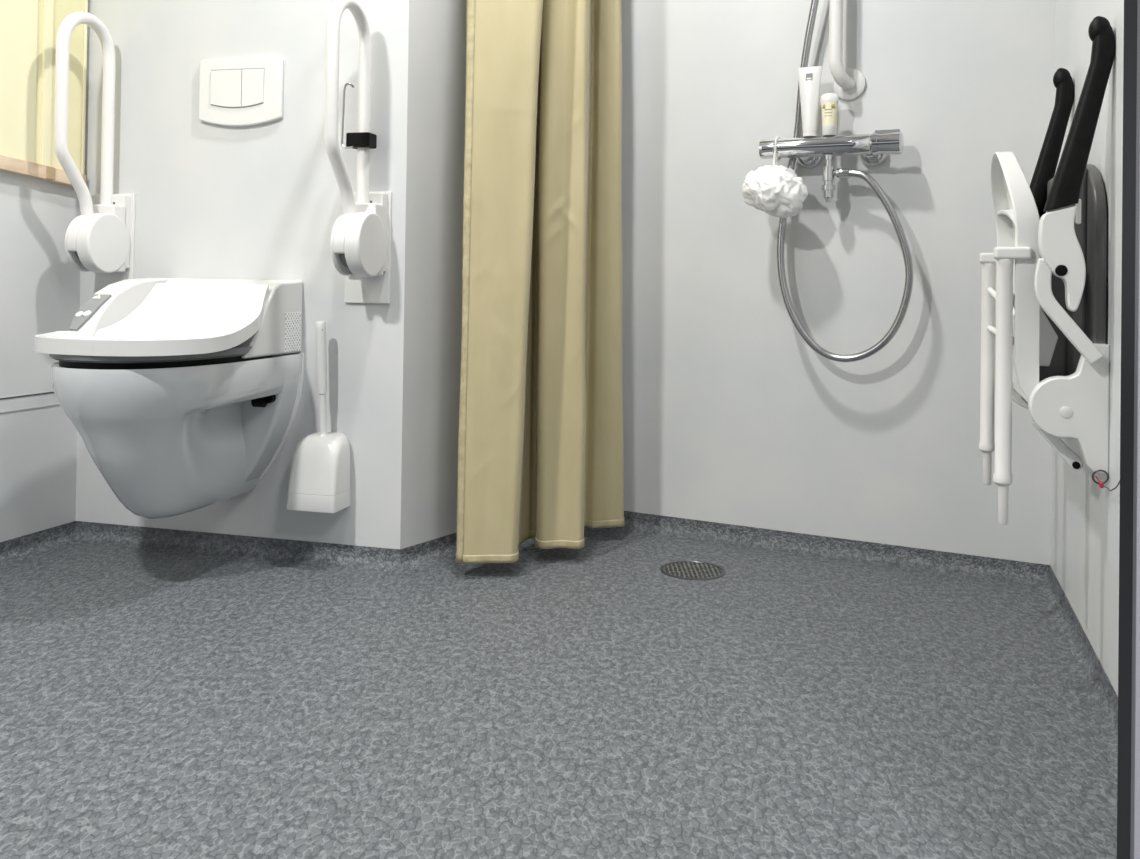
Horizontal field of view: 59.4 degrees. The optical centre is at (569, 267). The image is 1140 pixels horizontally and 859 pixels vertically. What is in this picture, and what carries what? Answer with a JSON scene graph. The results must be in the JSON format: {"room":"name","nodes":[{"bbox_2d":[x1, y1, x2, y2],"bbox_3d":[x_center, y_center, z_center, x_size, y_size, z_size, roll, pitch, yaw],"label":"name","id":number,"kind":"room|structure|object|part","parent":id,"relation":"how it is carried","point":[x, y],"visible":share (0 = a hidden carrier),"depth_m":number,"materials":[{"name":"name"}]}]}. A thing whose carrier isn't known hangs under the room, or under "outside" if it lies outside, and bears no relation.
{"room":"accessible bathroom","nodes":[
{"label":"accessible bathroom","id":0,"kind":"room"},
{"bbox_2d":[0,171,80,541],"bbox_3d":[-1.684,-0.527,1.543,0.121,2.420,2.320,1,-1,19],"label":"wall","id":1,"kind":"structure","parent":0,"point":[40,287],"depth_m":2.46,"materials":[{"name":"plastic"}]},
{"bbox_2d":[0,392,53,399],"bbox_3d":[-1.641,0.297,1.505,0.002,0.003,2.300,1,-1,19],"label":"trim","id":2,"kind":"structure","parent":1,"relation":"attached to","point":[47,392],"depth_m":2.44,"materials":[{"name":"grey"}]},
{"bbox_2d":[0,391,59,412],"bbox_3d":[-1.641,0.313,1.505,0.002,0.036,2.300,1,-1,19],"label":"trim","id":3,"kind":"structure","parent":1,"relation":"attached to","point":[51,391],"depth_m":2.45,"materials":[{"name":"grey metal"}]},
{"bbox_2d":[0,0,87,186],"bbox_3d":[-1.442,-0.637,2.027,0.029,0.844,1.188,1,-1,19],"label":"mirror","id":4,"kind":"object","parent":1,"relation":"attached to","point":[28,28],"visible":0.71,"depth_m":2.44,"materials":[{"name":"beige mirror"}]},
{"bbox_3d":[-1.465,-0.661,1.953,0.005,0.798,1.033,1,-1,19],"label":"door panel","id":5,"kind":"part","parent":4,"relation":"part of","materials":[{"name":"beige"}]},
{"bbox_3d":[-1.448,-0.282,2.023,0.026,0.135,1.188,1,-1,19],"label":"rail","id":6,"kind":"part","parent":4,"relation":"part of","materials":[{"name":"brown wood"}]},
{"bbox_3d":[-1.290,-0.651,2.473,0.007,0.802,0.025,1,-1,19],"label":"moulding","id":7,"kind":"part","parent":4,"relation":"part of","materials":[{"name":"beige"}]},
{"bbox_2d":[75,0,408,548],"bbox_3d":[-0.868,-0.504,2.564,1.029,2.420,0.120,1,-1,14],"label":"wall","id":8,"kind":"structure","parent":0,"point":[213,201],"depth_m":2.46,"materials":[{"name":"paint"}]},
{"bbox_2d":[54,11,134,293],"bbox_3d":[-1.193,-0.278,2.474,0.116,0.705,0.211,1,-1,14],"label":"grab bar","id":9,"kind":"object","parent":8,"relation":"attached to","point":[100,240],"visible":0.98,"depth_m":2.47,"materials":[{"name":"white plastic"}]},
{"bbox_3d":[-1.194,-0.364,2.464,0.029,0.531,0.190,1,-1,14],"label":"rail","id":10,"kind":"part","parent":9,"relation":"part of","materials":[{"name":"white metal"}]},
{"bbox_3d":[-1.171,-0.057,2.570,0.116,0.267,0.008,1,-1,14],"label":"wall plate","id":11,"kind":"part","parent":9,"relation":"part of","materials":[{"name":"white plastic"}]},
{"bbox_2d":[34,278,303,518],"bbox_3d":[-0.895,0.287,2.220,0.405,0.527,0.537,1,-1,14],"label":"toilet","id":12,"kind":"object","parent":8,"relation":"attached to","point":[183,394],"visible":1,"depth_m":2.17,"materials":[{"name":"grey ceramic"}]},
{"bbox_3d":[-1.058,0.100,2.210,0.050,0.082,0.076,1,-1,14],"label":"control panel","id":13,"kind":"part","parent":12,"relation":"part of","materials":[{"name":"grey plastic"}]},
{"bbox_3d":[-0.911,0.180,2.164,0.368,0.019,0.416,1,-1,14],"label":"seat","id":14,"kind":"part","parent":12,"relation":"part of","materials":[{"name":"grey plastic"}]},
{"bbox_3d":[-0.911,0.104,2.153,0.405,0.140,0.394,1,-1,14],"label":"lid","id":15,"kind":"part","parent":12,"relation":"part of","materials":[{"name":"white plastic"}]},
{"bbox_3d":[-0.900,0.376,2.218,0.372,0.348,0.521,1,-1,14],"label":"bowl","id":16,"kind":"part","parent":12,"relation":"part of","materials":[{"name":"grey ceramic"}]},
{"bbox_3d":[-0.843,0.372,2.437,0.366,0.334,0.081,1,-1,14],"label":"plate","id":17,"kind":"part","parent":12,"relation":"part of","materials":[{"name":"grey ceramic"}]},
{"bbox_2d":[284,312,300,352],"bbox_3d":[-0.662,0.153,2.389,0.002,0.093,0.073,1,-1,14],"label":"vent grille","id":18,"kind":"object","parent":12,"relation":"attached to","point":[292,320],"depth_m":2.39,"materials":[{"name":"white plastic"}]},
{"bbox_2d":[199,56,283,125],"bbox_3d":[-0.818,-0.436,2.480,0.230,0.169,0.017,1,-1,14],"label":"flush plate","id":19,"kind":"object","parent":8,"relation":"attached to","point":[233,91],"visible":1,"depth_m":2.47,"materials":[{"name":"white plastic"}]},
{"bbox_2d":[286,321,349,512],"bbox_3d":[-0.592,0.346,2.372,0.126,0.442,0.090,1,-1,14],"label":"toilet brush","id":20,"kind":"object","parent":8,"relation":"attached to","point":[319,481],"visible":1,"depth_m":2.34,"materials":[{"name":"white plastic"}]},
{"bbox_3d":[-0.587,0.262,2.368,0.036,0.273,0.026,1,-1,-31],"label":"brush handle","id":21,"kind":"part","parent":20,"relation":"part of","materials":[{"name":"white plastic"}]},
{"bbox_2d":[324,0,391,303],"bbox_3d":[-0.505,-0.270,2.296,0.116,0.705,0.211,1,-1,14],"label":"grab bar","id":22,"kind":"object","parent":8,"relation":"attached to","point":[360,239],"visible":1,"depth_m":2.31,"materials":[{"name":"white plastic"}]},
{"bbox_3d":[-0.507,-0.356,2.287,0.029,0.531,0.190,1,-1,14],"label":"rail","id":23,"kind":"part","parent":22,"relation":"part of","materials":[{"name":"white metal"}]},
{"bbox_3d":[-0.483,-0.049,2.392,0.116,0.267,0.008,1,-1,14],"label":"wall plate","id":24,"kind":"part","parent":22,"relation":"part of","materials":[{"name":"white plastic"}]},
{"bbox_2d":[400,0,466,548],"bbox_3d":[-0.231,-0.494,2.708,0.120,2.420,0.718,0,-1,34],"label":"wall","id":25,"kind":"structure","parent":0,"point":[436,100],"depth_m":2.45,"materials":[{"name":"paint"}]},
{"bbox_2d":[0,511,1117,858],"bbox_3d":[-0.210,0.672,0.641,4.800,0.045,4.497,1,-1,0],"label":"floor","id":26,"kind":"structure","parent":0,"point":[165,693],"depth_m":1.64,"materials":[{"name":"plastic"}]},
{"bbox_2d":[660,561,725,579],"bbox_3d":[0.293,0.719,2.382,0.155,0.002,0.155,1,-1,0],"label":"floor drain","id":27,"kind":"object","parent":26,"relation":"on","point":[687,570],"visible":1,"depth_m":2.38,"materials":[{"name":"grey metal"}]},
{"bbox_2d":[821,102,837,126],"bbox_3d":[0.645,-0.381,2.487,0.039,0.060,0.034,1,-1,0],"label":"label","id":28,"kind":"object","parent":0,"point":[829,109],"depth_m":2.47,"materials":[{"name":"yellow"}]},
{"bbox_2d":[621,0,1054,564],"bbox_3d":[0.610,-0.482,2.652,1.458,2.420,0.120,1,-1,27],"label":"wall","id":29,"kind":"structure","parent":0,"point":[730,416],"depth_m":2.55,"materials":[{"name":"paint"}]},
{"bbox_2d":[759,129,903,201],"bbox_3d":[0.653,-0.249,2.505,0.348,0.172,0.096,1,-1,27],"label":"shower mixer","id":30,"kind":"object","parent":29,"relation":"attached to","point":[873,149],"visible":0.99,"depth_m":2.48,"materials":[{"name":"silver metal"}]},
{"bbox_3d":[0.509,-0.305,2.556,0.044,0.051,0.051,1,-1,27],"label":"flow handle","id":31,"kind":"part","parent":30,"relation":"part of","materials":[{"name":"silver metal"}]},
{"bbox_2d":[742,136,807,217],"bbox_3d":[0.510,-0.230,2.495,0.145,0.212,0.140,1,-1,-11],"label":"sponge","id":32,"kind":"object","parent":30,"relation":"hanging from","point":[775,190],"visible":1,"depth_m":2.46,"materials":[{"name":"white plastic"}]},
{"bbox_2d":[798,66,821,136],"bbox_3d":[0.601,-0.417,2.512,0.044,0.176,0.041,1,-1,-16],"label":"tube","id":33,"kind":"object","parent":30,"relation":"on","point":[809,77],"visible":0.99,"depth_m":2.50,"materials":[{"name":"white plastic"}]},
{"bbox_2d":[820,93,838,135],"bbox_3d":[0.645,-0.381,2.487,0.041,0.104,0.035,1,-1,-8],"label":"lotion bottle","id":34,"kind":"object","parent":30,"relation":"on","point":[829,102],"visible":0.99,"depth_m":2.47,"materials":[{"name":"white plastic"}]},
{"bbox_2d":[777,0,912,361],"bbox_3d":[0.673,-0.409,2.468,0.338,1.282,0.074,0,-1,37],"label":"shower hose","id":35,"kind":"object","parent":30,"relation":"hanging from","point":[840,172],"visible":0.89,"depth_m":2.46,"materials":[{"name":"silver metal"}]},
{"bbox_3d":[0.769,-0.304,2.425,0.071,0.060,0.057,1,-1,27],"label":"temperature handle","id":36,"kind":"part","parent":30,"relation":"part of","materials":[{"name":"silver metal"}]},
{"bbox_2d":[829,0,865,99],"bbox_3d":[0.684,-0.825,2.498,0.096,0.799,0.100,1,-1,27],"label":"grab rail","id":37,"kind":"object","parent":29,"relation":"attached to","point":[849,83],"visible":0.98,"depth_m":2.48,"materials":[{"name":"white metal"}]},
{"bbox_3d":[0.688,-0.825,2.508,0.058,0.752,0.079,1,-1,27],"label":"rail","id":38,"kind":"part","parent":37,"relation":"part of","materials":[{"name":"white metal"}]},
{"bbox_2d":[1050,0,1123,695],"bbox_3d":[0.979,-0.487,1.694,0.120,2.420,1.290,1,-1,19],"label":"wall","id":39,"kind":"structure","parent":0,"point":[1085,516],"depth_m":1.74,"materials":[{"name":"paint"}]},
{"bbox_2d":[979,16,1115,524],"bbox_3d":[0.879,0.016,1.880,0.179,0.864,0.462,1,-1,19],"label":"shower seat","id":40,"kind":"object","parent":39,"relation":"attached to","point":[1050,295],"visible":1,"depth_m":1.73,"materials":[{"name":"white plastic"}]},
{"bbox_3d":[0.870,0.186,2.084,0.031,0.396,0.031,1,-1,19],"label":"leg","id":41,"kind":"part","parent":40,"relation":"part of","materials":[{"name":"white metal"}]},
{"bbox_3d":[0.756,0.180,1.742,0.031,0.396,0.031,1,-1,19],"label":"leg","id":42,"kind":"part","parent":40,"relation":"part of","materials":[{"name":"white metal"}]},
{"bbox_3d":[0.839,0.012,1.905,0.062,0.466,0.366,1,-1,19],"label":"seat","id":43,"kind":"part","parent":40,"relation":"part of","materials":[{"name":"white plastic"}]},
{"bbox_3d":[0.971,0.241,2.074,0.122,0.216,0.028,1,-1,19],"label":"plate","id":44,"kind":"part","parent":40,"relation":"part of","materials":[{"name":"white plastic"}]},
{"bbox_3d":[0.824,-0.015,1.675,0.070,0.175,0.032,1,-1,19],"label":"arm","id":45,"kind":"part","parent":40,"relation":"part of","materials":[{"name":"white plastic"}]},
{"bbox_2d":[1047,167,1087,375],"bbox_3d":[0.936,0.052,1.890,0.035,0.465,0.270,1,-1,19],"label":"bracket","id":46,"kind":"object","parent":40,"relation":"on","point":[1067,356],"depth_m":1.76,"materials":[{"name":"white plastic"}]},
{"bbox_3d":[0.845,0.235,1.698,0.122,0.216,0.035,1,-1,19],"label":"plate","id":47,"kind":"part","parent":40,"relation":"part of","materials":[{"name":"white plastic"}]},
{"bbox_3d":[0.959,0.016,1.876,0.020,0.417,0.402,1,-1,19],"label":"backrest","id":48,"kind":"part","parent":40,"relation":"part of","materials":[{"name":"grey plastic"}]},
{"bbox_2d":[1092,470,1119,490],"bbox_3d":[0.805,0.114,1.426,0.026,0.494,0.511,1,-1,19],"label":"ring","id":49,"kind":"object","parent":39,"relation":"attached to","point":[1101,484],"visible":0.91,"depth_m":1.66,"materials":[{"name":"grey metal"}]},
{"bbox_3d":[0.808,0.112,1.419,0.004,0.490,0.499,1,-1,18],"label":"cord","id":50,"kind":"part","parent":49,"relation":"part of","materials":[{"name":"black fabric"}]},
{"bbox_2d":[1117,0,1139,858],"bbox_3d":[0.580,-0.500,1.022,0.015,2.420,0.052,0,-1,43],"label":"door frame","id":51,"kind":"structure","parent":39,"relation":"attached to","point":[1130,6],"depth_m":1.00,"materials":[{"name":"grey metal"}]},
{"bbox_2d":[1134,227,1139,858],"bbox_3d":[1.117,-0.492,1.047,1.082,2.420,0.077,1,-1,0],"label":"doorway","id":52,"kind":"structure","parent":39,"relation":"in","point":[1137,713],"depth_m":1.00,"materials":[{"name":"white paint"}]},
{"bbox_3d":[-0.174,-1.774,0.820,4.800,0.100,4.800,1,-1,0],"label":"ceiling","id":53,"kind":"structure","parent":0,"visible":0},
{"bbox_3d":[-0.050,-1.679,2.478,0.510,0.049,0.500,1,-1,0],"label":"track","id":54,"kind":"object","parent":53,"relation":"attached to","visible":0},
{"bbox_2d":[456,0,623,563],"bbox_3d":[-0.021,-0.482,2.478,0.156,2.323,0.558,0,-1,41],"label":"shower curtain","id":55,"kind":"object","parent":54,"relation":"hanging from","point":[541,449],"visible":1,"depth_m":2.43,"materials":[{"name":"beige fabric"}]}
]}

